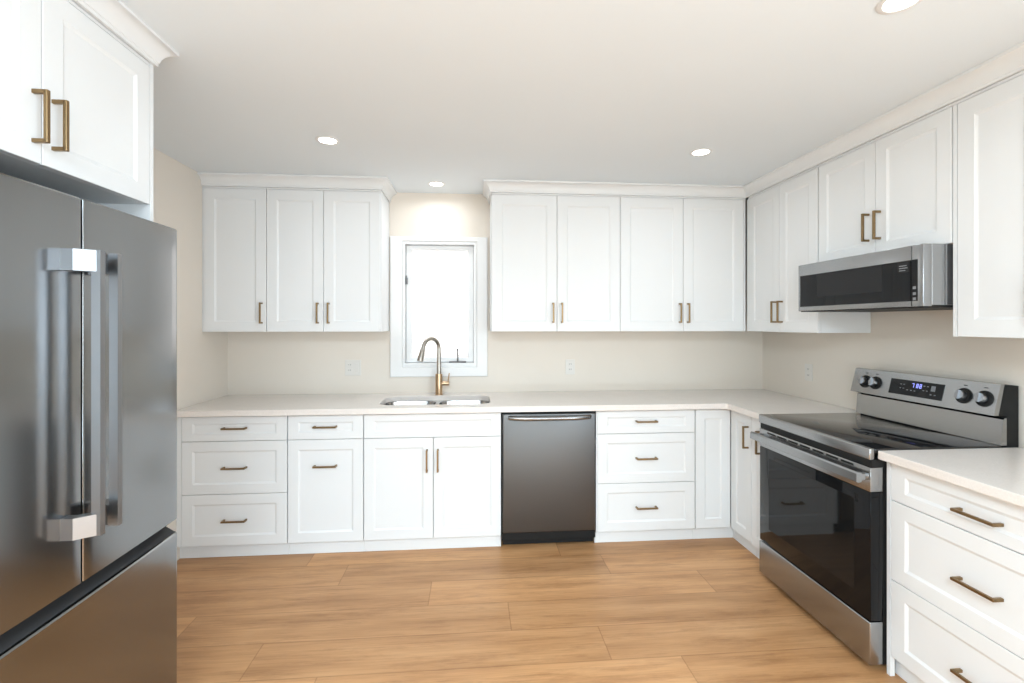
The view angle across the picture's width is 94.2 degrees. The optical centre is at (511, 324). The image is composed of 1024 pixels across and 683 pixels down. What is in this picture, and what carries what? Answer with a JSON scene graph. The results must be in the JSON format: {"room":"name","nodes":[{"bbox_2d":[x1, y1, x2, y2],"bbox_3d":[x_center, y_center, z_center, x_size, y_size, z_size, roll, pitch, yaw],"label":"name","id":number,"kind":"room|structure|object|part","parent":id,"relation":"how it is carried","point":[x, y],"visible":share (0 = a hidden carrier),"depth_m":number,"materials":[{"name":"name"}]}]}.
{"room":"kitchen","nodes":[
{"label":"kitchen","id":0,"kind":"room"},
{"bbox_2d":[153,148,227,559],"bbox_3d":[-1.867,0.222,0.177,0.120,2.420,6.600,0,0,-5],"label":"wall","id":1,"kind":"structure","parent":0,"point":[202,357],"depth_m":3.00,"materials":[{"name":"beige paint"}]},
{"bbox_2d":[0,0,152,221],"bbox_3d":[-1.541,0.259,1.222,0.697,2.344,0.869,0,0,-5],"label":"upper cabinet","id":2,"kind":"object","parent":1,"relation":"attached to","point":[76,101],"visible":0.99,"depth_m":1.36,"materials":[{"name":"white paint"}]},
{"bbox_3d":[-1.224,-0.659,1.039,0.019,0.482,0.414,0,0,-5],"label":"door","id":3,"kind":"part","parent":2,"relation":"part of","materials":[{"name":"white paint"}]},
{"bbox_3d":[-1.211,-0.534,1.223,0.039,0.137,0.010,0,0,-5],"label":"handle","id":4,"kind":"part","parent":2,"relation":"part of","materials":[{"name":"brown metal"}]},
{"bbox_3d":[-1.215,-0.534,1.281,0.039,0.137,0.010,0,0,-5],"label":"handle","id":5,"kind":"part","parent":2,"relation":"part of","materials":[{"name":"brown metal"}]},
{"bbox_3d":[-1.258,-0.659,1.454,0.019,0.482,0.414,0,0,-5],"label":"door","id":6,"kind":"part","parent":2,"relation":"part of","materials":[{"name":"white paint"}]},
{"bbox_3d":[-1.242,-0.908,1.247,0.018,0.011,0.834,0,0,-5],"label":"rail","id":7,"kind":"part","parent":2,"relation":"part of","materials":[{"name":"white paint"}]},
{"bbox_2d":[73,0,178,66],"bbox_3d":[-1.535,-0.951,1.251,0.714,0.074,0.924,0,0,-5],"label":"crown molding","id":8,"kind":"structure","parent":2,"relation":"attached to","point":[116,16],"depth_m":1.53,"materials":[{"name":"white paint"}]},
{"bbox_2d":[228,192,761,394],"bbox_3d":[-0.042,0.222,3.696,4.330,2.420,0.120,0,0,-5],"label":"wall","id":9,"kind":"structure","parent":0,"point":[259,363],"depth_m":3.63,"materials":[{"name":"beige paint"}]},
{"bbox_2d":[202,186,266,331],"bbox_3d":[-1.856,-0.431,3.304,0.407,0.964,0.364,0,0,-5],"label":"upper cabinet","id":10,"kind":"object","parent":9,"relation":"attached to","point":[234,219],"visible":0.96,"depth_m":3.17,"materials":[{"name":"white paint"}]},
{"bbox_3d":[-1.845,-0.908,3.171,0.407,0.011,0.018,0,0,-5],"label":"rail","id":11,"kind":"part","parent":10,"relation":"part of","materials":[{"name":"white paint"}]},
{"bbox_3d":[-1.667,-0.074,3.156,0.010,0.140,0.039,0,0,-5],"label":"handle","id":12,"kind":"part","parent":10,"relation":"part of","materials":[{"name":"brown metal"}]},
{"bbox_2d":[267,188,388,331],"bbox_3d":[-1.278,-0.431,3.351,0.749,0.964,0.364,0,0,-5],"label":"upper cabinet","id":13,"kind":"object","parent":9,"relation":"attached to","point":[328,249],"visible":1,"depth_m":3.21,"materials":[{"name":"white paint"}]},
{"bbox_3d":[-1.456,-0.425,3.201,0.367,0.951,0.019,0,0,-5],"label":"door","id":14,"kind":"part","parent":13,"relation":"part of","materials":[{"name":"white paint"}]},
{"bbox_2d":[197,172,396,201],"bbox_3d":[-1.453,-0.951,3.329,1.214,0.074,0.382,0,0,-5],"label":"crown molding","id":15,"kind":"structure","parent":13,"relation":"attached to","point":[384,184],"depth_m":3.17,"materials":[{"name":"white paint"}]},
{"bbox_3d":[-1.304,-0.074,3.185,0.010,0.140,0.039,0,0,-5],"label":"handle","id":16,"kind":"part","parent":13,"relation":"part of","materials":[{"name":"brown metal"}]},
{"bbox_3d":[-1.267,-0.908,3.218,0.749,0.011,0.018,0,0,-5],"label":"rail","id":17,"kind":"part","parent":13,"relation":"part of","materials":[{"name":"white paint"}]},
{"bbox_3d":[-1.085,-0.425,3.232,0.371,0.951,0.019,0,0,-5],"label":"door","id":18,"kind":"part","parent":13,"relation":"part of","materials":[{"name":"white paint"}]},
{"bbox_2d":[345,360,360,375],"bbox_3d":[-1.183,0.324,3.539,0.116,0.116,0.009,0,0,-5],"label":"outlet","id":19,"kind":"object","parent":9,"relation":"attached to","point":[352,367],"visible":1,"depth_m":3.54,"materials":[{"name":"white plastic"}]},
{"bbox_2d":[354,363,357,371],"bbox_3d":[-1.159,0.324,3.538,0.033,0.066,0.004,0,0,-5],"label":"rocker switch","id":20,"kind":"object","parent":19,"relation":"attached to","point":[355,364],"depth_m":3.54,"materials":[{"name":"white plastic"}]},
{"bbox_2d":[390,236,486,376],"bbox_3d":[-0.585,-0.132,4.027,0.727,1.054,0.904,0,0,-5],"label":"window","id":21,"kind":"structure","parent":9,"relation":"in","point":[403,363],"depth_m":3.60,"materials":[{"name":"white paint"}]},
{"bbox_3d":[-0.548,-0.149,3.639,0.553,0.945,0.112,0,0,-5],"label":"frame","id":22,"kind":"part","parent":21,"relation":"part of","materials":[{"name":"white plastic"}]},
{"bbox_3d":[-0.549,-0.154,3.647,0.514,0.892,0.045,0,0,-5],"label":"sash","id":23,"kind":"part","parent":21,"relation":"part of","materials":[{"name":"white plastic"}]},
{"bbox_3d":[-0.584,0.270,4.072,0.426,0.004,0.816,0,0,-5],"label":"glass","id":24,"kind":"part","parent":21,"relation":"part of","materials":[{"name":"glass"}]},
{"bbox_3d":[-0.413,0.239,3.614,0.130,0.109,0.042,0,0,-5],"label":"crank handle","id":25,"kind":"part","parent":21,"relation":"part of","materials":[{"name":"grey metal"}]},
{"bbox_2d":[490,193,619,330],"bbox_3d":[0.300,-0.431,3.479,0.912,0.964,0.364,0,0,-5],"label":"upper cabinet","id":26,"kind":"object","parent":9,"relation":"attached to","point":[555,258],"visible":1,"depth_m":3.34,"materials":[{"name":"white paint"}]},
{"bbox_3d":[0.087,-0.425,3.327,0.456,0.951,0.019,0,0,-5],"label":"door","id":27,"kind":"part","parent":26,"relation":"part of","materials":[{"name":"white paint"}]},
{"bbox_3d":[0.311,-0.908,3.347,0.912,0.011,0.018,0,0,-5],"label":"rail","id":28,"kind":"part","parent":26,"relation":"part of","materials":[{"name":"white paint"}]},
{"bbox_3d":[0.541,-0.425,3.364,0.450,0.951,0.019,0,0,-5],"label":"door","id":29,"kind":"part","parent":26,"relation":"part of","materials":[{"name":"white paint"}]},
{"bbox_2d":[483,42,1023,203],"bbox_3d":[0.823,-0.951,2.476,1.902,0.074,2.451,0,0,-5],"label":"crown molding","id":30,"kind":"structure","parent":26,"relation":"attached to","point":[1009,62],"depth_m":2.65,"materials":[{"name":"white paint"}]},
{"bbox_2d":[566,359,574,373],"bbox_3d":[0.449,0.330,3.672,0.072,0.116,0.007,0,0,-5],"label":"outlet","id":31,"kind":"object","parent":9,"relation":"attached to","point":[570,363],"visible":1,"depth_m":3.67,"materials":[{"name":"white plastic"}]},
{"bbox_2d":[620,195,745,330],"bbox_3d":[1.220,-0.431,3.554,0.931,0.964,0.364,0,0,-5],"label":"upper cabinet","id":32,"kind":"object","parent":9,"relation":"attached to","point":[682,259],"visible":0.98,"depth_m":3.41,"materials":[{"name":"white paint"}]},
{"bbox_3d":[0.997,-0.425,3.401,0.459,0.951,0.019,0,0,-5],"label":"door","id":33,"kind":"part","parent":32,"relation":"part of","materials":[{"name":"white paint"}]},
{"bbox_3d":[1.200,-0.080,3.389,0.010,0.140,0.039,0,0,-5],"label":"handle","id":34,"kind":"part","parent":32,"relation":"part of","materials":[{"name":"brown metal"}]},
{"bbox_3d":[1.230,-0.908,3.422,0.931,0.011,0.018,0,0,-5],"label":"rail","id":35,"kind":"part","parent":32,"relation":"part of","materials":[{"name":"white paint"}]},
{"bbox_3d":[1.452,-0.425,3.438,0.448,0.951,0.019,0,0,-5],"label":"door","id":36,"kind":"part","parent":32,"relation":"part of","materials":[{"name":"white paint"}]},
{"bbox_2d":[177,537,906,682],"bbox_3d":[0.253,1.431,0.086,4.090,0.001,7.124,0,0,-5],"label":"floor","id":37,"kind":"structure","parent":0,"point":[681,610],"depth_m":2.28,"materials":[{"name":"brown wood"}]},
{"bbox_2d":[0,173,176,682],"bbox_3d":[-1.455,0.549,1.240,0.793,1.765,0.848,0,0,-5],"label":"refrigerator","id":38,"kind":"object","parent":37,"relation":"on","point":[88,289],"visible":1,"depth_m":1.25,"materials":[{"name":"grey metal"}]},
{"bbox_3d":[-1.155,0.176,1.047,0.070,1.020,0.415,0,0,-5],"label":"door","id":39,"kind":"part","parent":38,"relation":"part of","materials":[{"name":"silver metal"}]},
{"bbox_3d":[-1.173,1.044,1.262,0.070,0.625,0.848,0,0,-5],"label":"freezer drawer","id":40,"kind":"part","parent":38,"relation":"part of","materials":[{"name":"silver metal"}]},
{"bbox_3d":[-1.069,0.176,1.231,0.024,0.734,0.018,0,0,-5],"label":"handle","id":41,"kind":"part","parent":38,"relation":"part of","materials":[{"name":"metal"}]},
{"bbox_3d":[-1.074,0.176,1.291,0.024,0.734,0.018,0,0,-5],"label":"handle","id":42,"kind":"part","parent":38,"relation":"part of","materials":[{"name":"metal"}]},
{"bbox_3d":[-1.190,0.176,1.472,0.070,1.020,0.427,0,0,-5],"label":"door","id":43,"kind":"part","parent":38,"relation":"part of","materials":[{"name":"silver metal"}]},
{"bbox_2d":[176,416,289,557],"bbox_3d":[-1.726,0.992,3.176,0.646,0.878,0.638,0,0,-5],"label":"base cabinet","id":44,"kind":"object","parent":37,"relation":"on","point":[232,471],"visible":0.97,"depth_m":2.90,"materials":[{"name":"white paint"}]},
{"bbox_3d":[-1.683,1.192,2.878,0.139,0.010,0.039,0,0,-5],"label":"handle","id":45,"kind":"part","parent":44,"relation":"part of","materials":[{"name":"brown metal"}]},
{"bbox_3d":[-1.683,0.872,2.878,0.139,0.010,0.039,0,0,-5],"label":"handle","id":46,"kind":"part","parent":44,"relation":"part of","materials":[{"name":"brown metal"}]},
{"bbox_3d":[-1.683,0.631,2.878,0.139,0.010,0.039,0,0,-5],"label":"handle","id":47,"kind":"part","parent":44,"relation":"part of","materials":[{"name":"brown metal"}]},
{"bbox_3d":[-1.690,1.191,2.906,0.614,0.310,0.019,0,0,-5],"label":"drawer","id":48,"kind":"part","parent":44,"relation":"part of","materials":[{"name":"white paint"}]},
{"bbox_3d":[-1.690,0.873,2.906,0.614,0.320,0.019,0,0,-5],"label":"drawer","id":49,"kind":"part","parent":44,"relation":"part of","materials":[{"name":"white paint"}]},
{"bbox_3d":[-1.690,0.637,2.906,0.614,0.147,0.019,0,0,-5],"label":"drawer","id":50,"kind":"part","parent":44,"relation":"part of","materials":[{"name":"white paint"}]},
{"bbox_2d":[288,414,364,553],"bbox_3d":[-1.175,0.992,3.221,0.456,0.878,0.638,0,0,-5],"label":"base cabinet","id":51,"kind":"object","parent":37,"relation":"on","point":[326,452],"visible":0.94,"depth_m":2.95,"materials":[{"name":"white paint"}]},
{"bbox_3d":[-1.150,0.631,2.922,0.139,0.010,0.039,0,0,-5],"label":"handle","id":52,"kind":"part","parent":51,"relation":"part of","materials":[{"name":"brown metal"}]},
{"bbox_3d":[-1.150,0.874,2.922,0.139,0.010,0.039,0,0,-5],"label":"handle","id":53,"kind":"part","parent":51,"relation":"part of","materials":[{"name":"brown metal"}]},
{"bbox_3d":[-1.152,0.637,2.950,0.452,0.147,0.019,0,0,-5],"label":"drawer","id":54,"kind":"part","parent":51,"relation":"part of","materials":[{"name":"white paint"}]},
{"bbox_2d":[364,412,500,550],"bbox_3d":[-0.519,0.992,3.274,0.858,0.878,0.638,0,0,-5],"label":"base cabinet","id":55,"kind":"object","parent":37,"relation":"on","point":[432,480],"visible":0.98,"depth_m":3.00,"materials":[{"name":"white paint"}]},
{"bbox_3d":[-0.710,1.030,2.986,0.425,0.633,0.019,0,0,-5],"label":"door","id":56,"kind":"part","parent":55,"relation":"part of","materials":[{"name":"white paint"}]},
{"bbox_3d":[-0.465,0.855,2.978,0.010,0.139,0.039,0,0,-5],"label":"handle","id":57,"kind":"part","parent":55,"relation":"part of","materials":[{"name":"brown metal"}]},
{"bbox_3d":[-0.283,1.030,3.021,0.424,0.633,0.019,0,0,-5],"label":"door","id":58,"kind":"part","parent":55,"relation":"part of","materials":[{"name":"white paint"}]},
{"bbox_2d":[501,411,594,544],"bbox_3d":[0.218,0.994,3.302,0.607,0.874,0.642,0,0,-5],"label":"dishwasher","id":59,"kind":"object","parent":37,"relation":"on","point":[548,458],"visible":0.88,"depth_m":3.03,"materials":[{"name":"grey metal"}]},
{"bbox_3d":[0.235,1.373,3.096,0.590,0.094,0.015,0,0,-5],"label":"kick plate","id":60,"kind":"part","parent":59,"relation":"part of","materials":[{"name":"black plastic"}]},
{"bbox_3d":[0.242,0.594,3.013,0.534,0.027,0.061,0,0,-5],"label":"handle","id":61,"kind":"part","parent":59,"relation":"part of","materials":[{"name":"silver metal"}]},
{"bbox_2d":[594,409,694,542],"bbox_3d":[0.852,0.992,3.386,0.664,0.878,0.638,0,0,-5],"label":"base cabinet","id":62,"kind":"object","parent":37,"relation":"on","point":[645,459],"visible":0.93,"depth_m":3.11,"materials":[{"name":"white paint"}]},
{"bbox_3d":[0.878,1.191,3.116,0.652,0.310,0.019,0,0,-5],"label":"drawer","id":63,"kind":"part","parent":62,"relation":"part of","materials":[{"name":"white paint"}]},
{"bbox_3d":[0.878,0.873,3.116,0.652,0.320,0.019,0,0,-5],"label":"drawer","id":64,"kind":"part","parent":62,"relation":"part of","materials":[{"name":"white paint"}]},
{"bbox_3d":[0.878,0.637,3.116,0.652,0.147,0.019,0,0,-5],"label":"drawer","id":65,"kind":"part","parent":62,"relation":"part of","materials":[{"name":"white paint"}]},
{"bbox_3d":[0.875,1.192,3.087,0.139,0.010,0.039,0,0,-5],"label":"handle","id":66,"kind":"part","parent":62,"relation":"part of","materials":[{"name":"brown metal"}]},
{"bbox_3d":[0.875,0.872,3.087,0.139,0.010,0.039,0,0,-5],"label":"handle","id":67,"kind":"part","parent":62,"relation":"part of","materials":[{"name":"brown metal"}]},
{"bbox_3d":[0.875,0.631,3.087,0.139,0.010,0.039,0,0,-5],"label":"handle","id":68,"kind":"part","parent":62,"relation":"part of","materials":[{"name":"brown metal"}]},
{"bbox_2d":[692,409,756,556],"bbox_3d":[1.612,0.992,3.349,0.844,0.878,0.834,0,0,-5],"label":"base cabinet","id":69,"kind":"object","parent":37,"relation":"on","point":[723,442],"visible":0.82,"depth_m":3.14,"materials":[{"name":"white paint"}]},
{"bbox_2d":[177,389,856,418],"bbox_3d":[0.006,0.534,3.118,4.088,0.035,1.040,0,0,-5],"label":"countertop","id":70,"kind":"structure","parent":69,"relation":"on","point":[749,402],"depth_m":3.10,"materials":[{"name":"beige stone"}]},
{"bbox_2d":[417,337,449,394],"bbox_3d":[-0.577,0.304,3.441,0.270,0.426,0.087,0,0,-42],"label":"faucet","id":71,"kind":"object","parent":70,"relation":"on","point":[439,383],"visible":1,"depth_m":3.48,"materials":[{"name":"brown metal"}]},
{"bbox_3d":[-0.489,0.435,3.499,0.056,0.032,0.033,0,0,-5],"label":"lever","id":72,"kind":"part","parent":71,"relation":"part of","materials":[{"name":"brown metal"}]},
{"bbox_2d":[384,400,488,404],"bbox_3d":[-0.514,0.652,3.249,0.765,0.199,0.415,0,0,-5],"label":"sink","id":73,"kind":"object","parent":70,"relation":"in","point":[449,401],"visible":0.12,"depth_m":3.42,"materials":[{"name":"metal"}]},
{"bbox_3d":[-0.699,0.653,3.234,0.346,0.198,0.367,0,0,-5],"label":"bowl","id":74,"kind":"part","parent":73,"relation":"part of","materials":[{"name":"metal"}]},
{"bbox_3d":[-0.329,0.653,3.264,0.346,0.198,0.367,0,0,-5],"label":"bowl","id":75,"kind":"part","parent":73,"relation":"part of","materials":[{"name":"metal"}]},
{"bbox_3d":[1.328,0.955,3.152,0.238,0.783,0.019,0,0,-5],"label":"fixed panel","id":76,"kind":"part","parent":69,"relation":"part of","materials":[{"name":"white paint"}]},
{"bbox_3d":[1.469,0.955,3.036,0.019,0.783,0.231,0,0,-5],"label":"door","id":77,"kind":"part","parent":69,"relation":"part of","materials":[{"name":"white paint"}]},
{"bbox_3d":[1.447,0.702,2.950,0.039,0.139,0.010,0,0,-5],"label":"handle","id":78,"kind":"part","parent":69,"relation":"part of","materials":[{"name":"brown metal"}]},
{"bbox_2d":[752,417,760,557],"bbox_3d":[1.757,0.992,2.840,0.638,0.878,0.199,0,0,-5],"label":"base cabinet","id":79,"kind":"object","parent":37,"relation":"on","point":[756,425],"visible":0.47,"depth_m":2.87,"materials":[{"name":"white paint"}]},
{"bbox_3d":[1.458,0.702,2.816,0.039,0.139,0.010,0,0,-5],"label":"handle","id":80,"kind":"part","parent":79,"relation":"part of","materials":[{"name":"brown metal"}]},
{"bbox_2d":[750,368,1018,664],"bbox_3d":[1.742,0.841,2.352,0.726,1.180,0.760,0,0,-5],"label":"range","id":81,"kind":"object","parent":37,"relation":"on","point":[823,542],"visible":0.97,"depth_m":2.19,"materials":[{"name":"silver metal"}]},
{"bbox_3d":[1.409,0.628,2.325,0.059,0.042,0.752,0,0,-5],"label":"handle","id":82,"kind":"part","parent":81,"relation":"part of","materials":[{"name":"silver metal"}]},
{"bbox_3d":[1.445,0.534,2.328,0.024,0.048,0.760,0,0,-5],"label":"trim","id":83,"kind":"part","parent":81,"relation":"part of","materials":[{"name":"silver metal"}]},
{"bbox_3d":[1.465,1.313,2.330,0.060,0.177,0.757,0,0,-5],"label":"storage drawer","id":84,"kind":"part","parent":81,"relation":"part of","materials":[{"name":"silver metal"}]},
{"bbox_3d":[1.467,0.955,2.330,0.056,0.530,0.757,0,0,-5],"label":"oven door","id":85,"kind":"part","parent":81,"relation":"part of","materials":[{"name":"black glass"}]},
{"bbox_3d":[1.466,0.639,2.330,0.058,0.101,0.757,0,0,-5],"label":"head rail","id":86,"kind":"part","parent":81,"relation":"part of","materials":[{"name":"silver metal"}]},
{"bbox_3d":[1.976,0.320,2.664,0.024,0.068,0.070,0,0,-5],"label":"knob","id":87,"kind":"part","parent":81,"relation":"part of","materials":[{"name":"black plastic"}]},
{"bbox_3d":[1.982,0.320,2.597,0.024,0.068,0.070,0,0,-5],"label":"knob","id":88,"kind":"part","parent":81,"relation":"part of","materials":[{"name":"black plastic"}]},
{"bbox_2d":[764,413,1000,452],"bbox_3d":[1.742,0.521,2.352,0.572,0.020,0.756,0,0,-5],"label":"cooktop","id":89,"kind":"object","parent":81,"relation":"in","point":[876,432],"depth_m":2.24,"materials":[{"name":"black glass"}]},
{"bbox_3d":[2.014,0.318,2.374,0.053,0.133,0.760,0,0,-5],"label":"control panel","id":90,"kind":"part","parent":81,"relation":"part of","materials":[{"name":"silver metal"}]},
{"bbox_3d":[2.020,0.320,2.130,0.024,0.068,0.070,0,0,-5],"label":"knob","id":91,"kind":"part","parent":81,"relation":"part of","materials":[{"name":"black plastic"}]},
{"bbox_3d":[2.027,0.320,2.044,0.024,0.068,0.070,0,0,-5],"label":"knob","id":92,"kind":"part","parent":81,"relation":"part of","materials":[{"name":"black plastic"}]},
{"bbox_2d":[887,462,1023,682],"bbox_3d":[1.844,0.992,1.630,0.638,0.878,0.689,0,0,-5],"label":"base cabinet","id":93,"kind":"object","parent":37,"relation":"on","point":[955,553],"visible":0.98,"depth_m":1.69,"materials":[{"name":"white paint"}]},
{"bbox_2d":[878,447,1023,506],"bbox_3d":[1.850,0.534,1.628,0.653,0.035,0.694,0,0,-5],"label":"countertop","id":94,"kind":"structure","parent":93,"relation":"on","point":[998,473],"depth_m":1.74,"materials":[{"name":"beige stone"}]},
{"bbox_3d":[1.575,1.191,1.599,0.019,0.310,0.668,0,0,-5],"label":"drawer","id":95,"kind":"part","parent":93,"relation":"part of","materials":[{"name":"white paint"}]},
{"bbox_3d":[1.575,0.873,1.599,0.019,0.320,0.668,0,0,-5],"label":"drawer","id":96,"kind":"part","parent":93,"relation":"part of","materials":[{"name":"white paint"}]},
{"bbox_3d":[1.575,0.637,1.599,0.019,0.147,0.668,0,0,-5],"label":"drawer","id":97,"kind":"part","parent":93,"relation":"part of","materials":[{"name":"white paint"}]},
{"bbox_3d":[1.547,1.202,1.587,0.039,0.010,0.139,0,0,-5],"label":"handle","id":98,"kind":"part","parent":93,"relation":"part of","materials":[{"name":"brown metal"}]},
{"bbox_3d":[1.547,0.882,1.587,0.039,0.010,0.139,0,0,-5],"label":"handle","id":99,"kind":"part","parent":93,"relation":"part of","materials":[{"name":"brown metal"}]},
{"bbox_3d":[1.547,0.642,1.587,0.039,0.010,0.139,0,0,-5],"label":"handle","id":100,"kind":"part","parent":93,"relation":"part of","materials":[{"name":"brown metal"}]},
{"bbox_2d":[72,0,1023,199],"bbox_3d":[0.231,-1.038,0.347,4.330,0.100,6.840,0,0,-5],"label":"ceiling","id":101,"kind":"structure","parent":0,"point":[459,94],"depth_m":1.91,"materials":[{"name":"paint"}]},
{"bbox_2d":[315,136,339,144],"bbox_3d":[-0.990,-0.986,2.556,0.124,0.004,0.124,0,0,-5],"label":"recessed light","id":102,"kind":"object","parent":101,"relation":"in","point":[328,140],"visible":1,"depth_m":2.55,"materials":[{"name":"white paint"}]},
{"bbox_2d":[428,181,444,186],"bbox_3d":[-0.532,-0.986,3.350,0.124,0.004,0.124,0,0,-5],"label":"recessed light","id":103,"kind":"object","parent":101,"relation":"in","point":[432,183],"visible":1,"depth_m":3.33,"materials":[{"name":"white paint"}]},
{"bbox_2d":[689,148,712,155],"bbox_3d":[1.085,-0.986,2.731,0.124,0.004,0.124,0,0,-5],"label":"recessed light","id":104,"kind":"object","parent":101,"relation":"in","point":[702,151],"visible":1,"depth_m":2.73,"materials":[{"name":"white paint"}]},
{"bbox_2d":[876,0,922,14],"bbox_3d":[1.190,-0.986,1.454,0.124,0.004,0.124,0,0,-5],"label":"recessed light","id":105,"kind":"object","parent":101,"relation":"in","point":[889,6],"visible":1,"depth_m":1.47,"materials":[{"name":"white paint"}]},
{"bbox_2d":[762,310,1023,446],"bbox_3d":[2.329,0.222,0.518,0.120,2.420,6.600,0,0,-5],"label":"wall","id":106,"kind":"structure","parent":0,"point":[913,342],"depth_m":2.65,"materials":[{"name":"beige paint"}]},
{"bbox_2d":[805,364,812,380],"bbox_3d":[2.041,0.332,3.274,0.007,0.116,0.072,0,0,-5],"label":"outlet","id":107,"kind":"object","parent":106,"relation":"attached to","point":[808,367],"visible":1,"depth_m":3.26,"materials":[{"name":"white plastic"}]},
{"bbox_2d":[747,165,870,332],"bbox_3d":[1.871,-0.431,3.102,0.364,0.964,0.715,0,0,-5],"label":"upper cabinet","id":108,"kind":"object","parent":106,"relation":"attached to","point":[783,218],"visible":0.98,"depth_m":3.02,"materials":[{"name":"white paint"}]},
{"bbox_3d":[1.724,-0.425,3.250,0.019,0.951,0.340,0,0,-5],"label":"door","id":109,"kind":"part","parent":108,"relation":"part of","materials":[{"name":"white paint"}]},
{"bbox_3d":[1.707,-0.080,3.107,0.039,0.140,0.010,0,0,-5],"label":"handle","id":110,"kind":"part","parent":108,"relation":"part of","materials":[{"name":"brown metal"}]},
{"bbox_3d":[1.712,-0.080,3.045,0.039,0.140,0.010,0,0,-5],"label":"handle","id":111,"kind":"part","parent":108,"relation":"part of","materials":[{"name":"brown metal"}]},
{"bbox_3d":[1.739,-0.908,3.080,0.018,0.011,0.693,0,0,-5],"label":"rail","id":112,"kind":"part","parent":108,"relation":"part of","materials":[{"name":"white paint"}]},
{"bbox_3d":[1.752,-0.425,2.912,0.019,0.951,0.332,0,0,-5],"label":"door","id":113,"kind":"part","parent":108,"relation":"part of","materials":[{"name":"white paint"}]},
{"bbox_2d":[818,103,952,261],"bbox_3d":[1.931,-0.625,2.361,0.364,0.576,0.770,0,0,-5],"label":"upper cabinet","id":114,"kind":"object","parent":106,"relation":"attached to","point":[893,190],"visible":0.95,"depth_m":2.25,"materials":[{"name":"white paint"}]},
{"bbox_3d":[1.782,-0.619,2.537,0.019,0.564,0.384,0,0,-5],"label":"door","id":115,"kind":"part","parent":114,"relation":"part of","materials":[{"name":"white paint"}]},
{"bbox_3d":[1.766,-0.482,2.379,0.039,0.140,0.010,0,0,-5],"label":"handle","id":116,"kind":"part","parent":114,"relation":"part of","materials":[{"name":"brown metal"}]},
{"bbox_2d":[799,243,952,311],"bbox_3d":[1.889,-0.202,2.357,0.456,0.264,0.756,0,0,-5],"label":"microwave","id":117,"kind":"object","parent":114,"relation":"attached to","point":[919,277],"visible":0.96,"depth_m":2.17,"materials":[{"name":"silver metal"}]},
{"bbox_3d":[1.664,-0.185,2.357,0.005,0.174,0.684,0,0,-5],"label":"door glass","id":118,"kind":"part","parent":117,"relation":"part of","materials":[{"name":"black glass"}]},
{"bbox_3d":[1.683,-0.204,2.367,0.042,0.260,0.703,0,0,-5],"label":"door","id":119,"kind":"part","parent":117,"relation":"part of","materials":[{"name":"black glass"}]},
{"bbox_3d":[1.772,-0.482,2.313,0.039,0.140,0.010,0,0,-5],"label":"handle","id":120,"kind":"part","parent":114,"relation":"part of","materials":[{"name":"brown metal"}]},
{"bbox_3d":[1.799,-0.908,2.350,0.018,0.011,0.770,0,0,-5],"label":"rail","id":121,"kind":"part","parent":114,"relation":"part of","materials":[{"name":"white paint"}]},
{"bbox_3d":[1.813,-0.619,2.156,0.019,0.564,0.373,0,0,-5],"label":"door","id":122,"kind":"part","parent":114,"relation":"part of","materials":[{"name":"white paint"}]},
{"bbox_2d":[953,71,1023,337],"bbox_3d":[1.988,-0.431,1.660,0.364,0.964,0.633,0,0,-5],"label":"upper cabinet","id":123,"kind":"object","parent":106,"relation":"attached to","point":[988,123],"visible":1,"depth_m":1.83,"materials":[{"name":"white paint"}]},
{"bbox_3d":[1.856,-0.908,1.649,0.018,0.011,0.633,0,0,-5],"label":"rail","id":124,"kind":"part","parent":123,"relation":"part of","materials":[{"name":"white paint"}]},
{"label":"outside","id":125,"kind":"structure","parent":0,"visible":0},
{"bbox_2d":[413,251,467,356],"bbox_3d":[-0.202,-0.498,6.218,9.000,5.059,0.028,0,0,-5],"label":"window pane","id":126,"kind":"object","parent":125,"point":[441,278],"depth_m":6.15,"materials":[{"name":"clear glass"}]}
]}

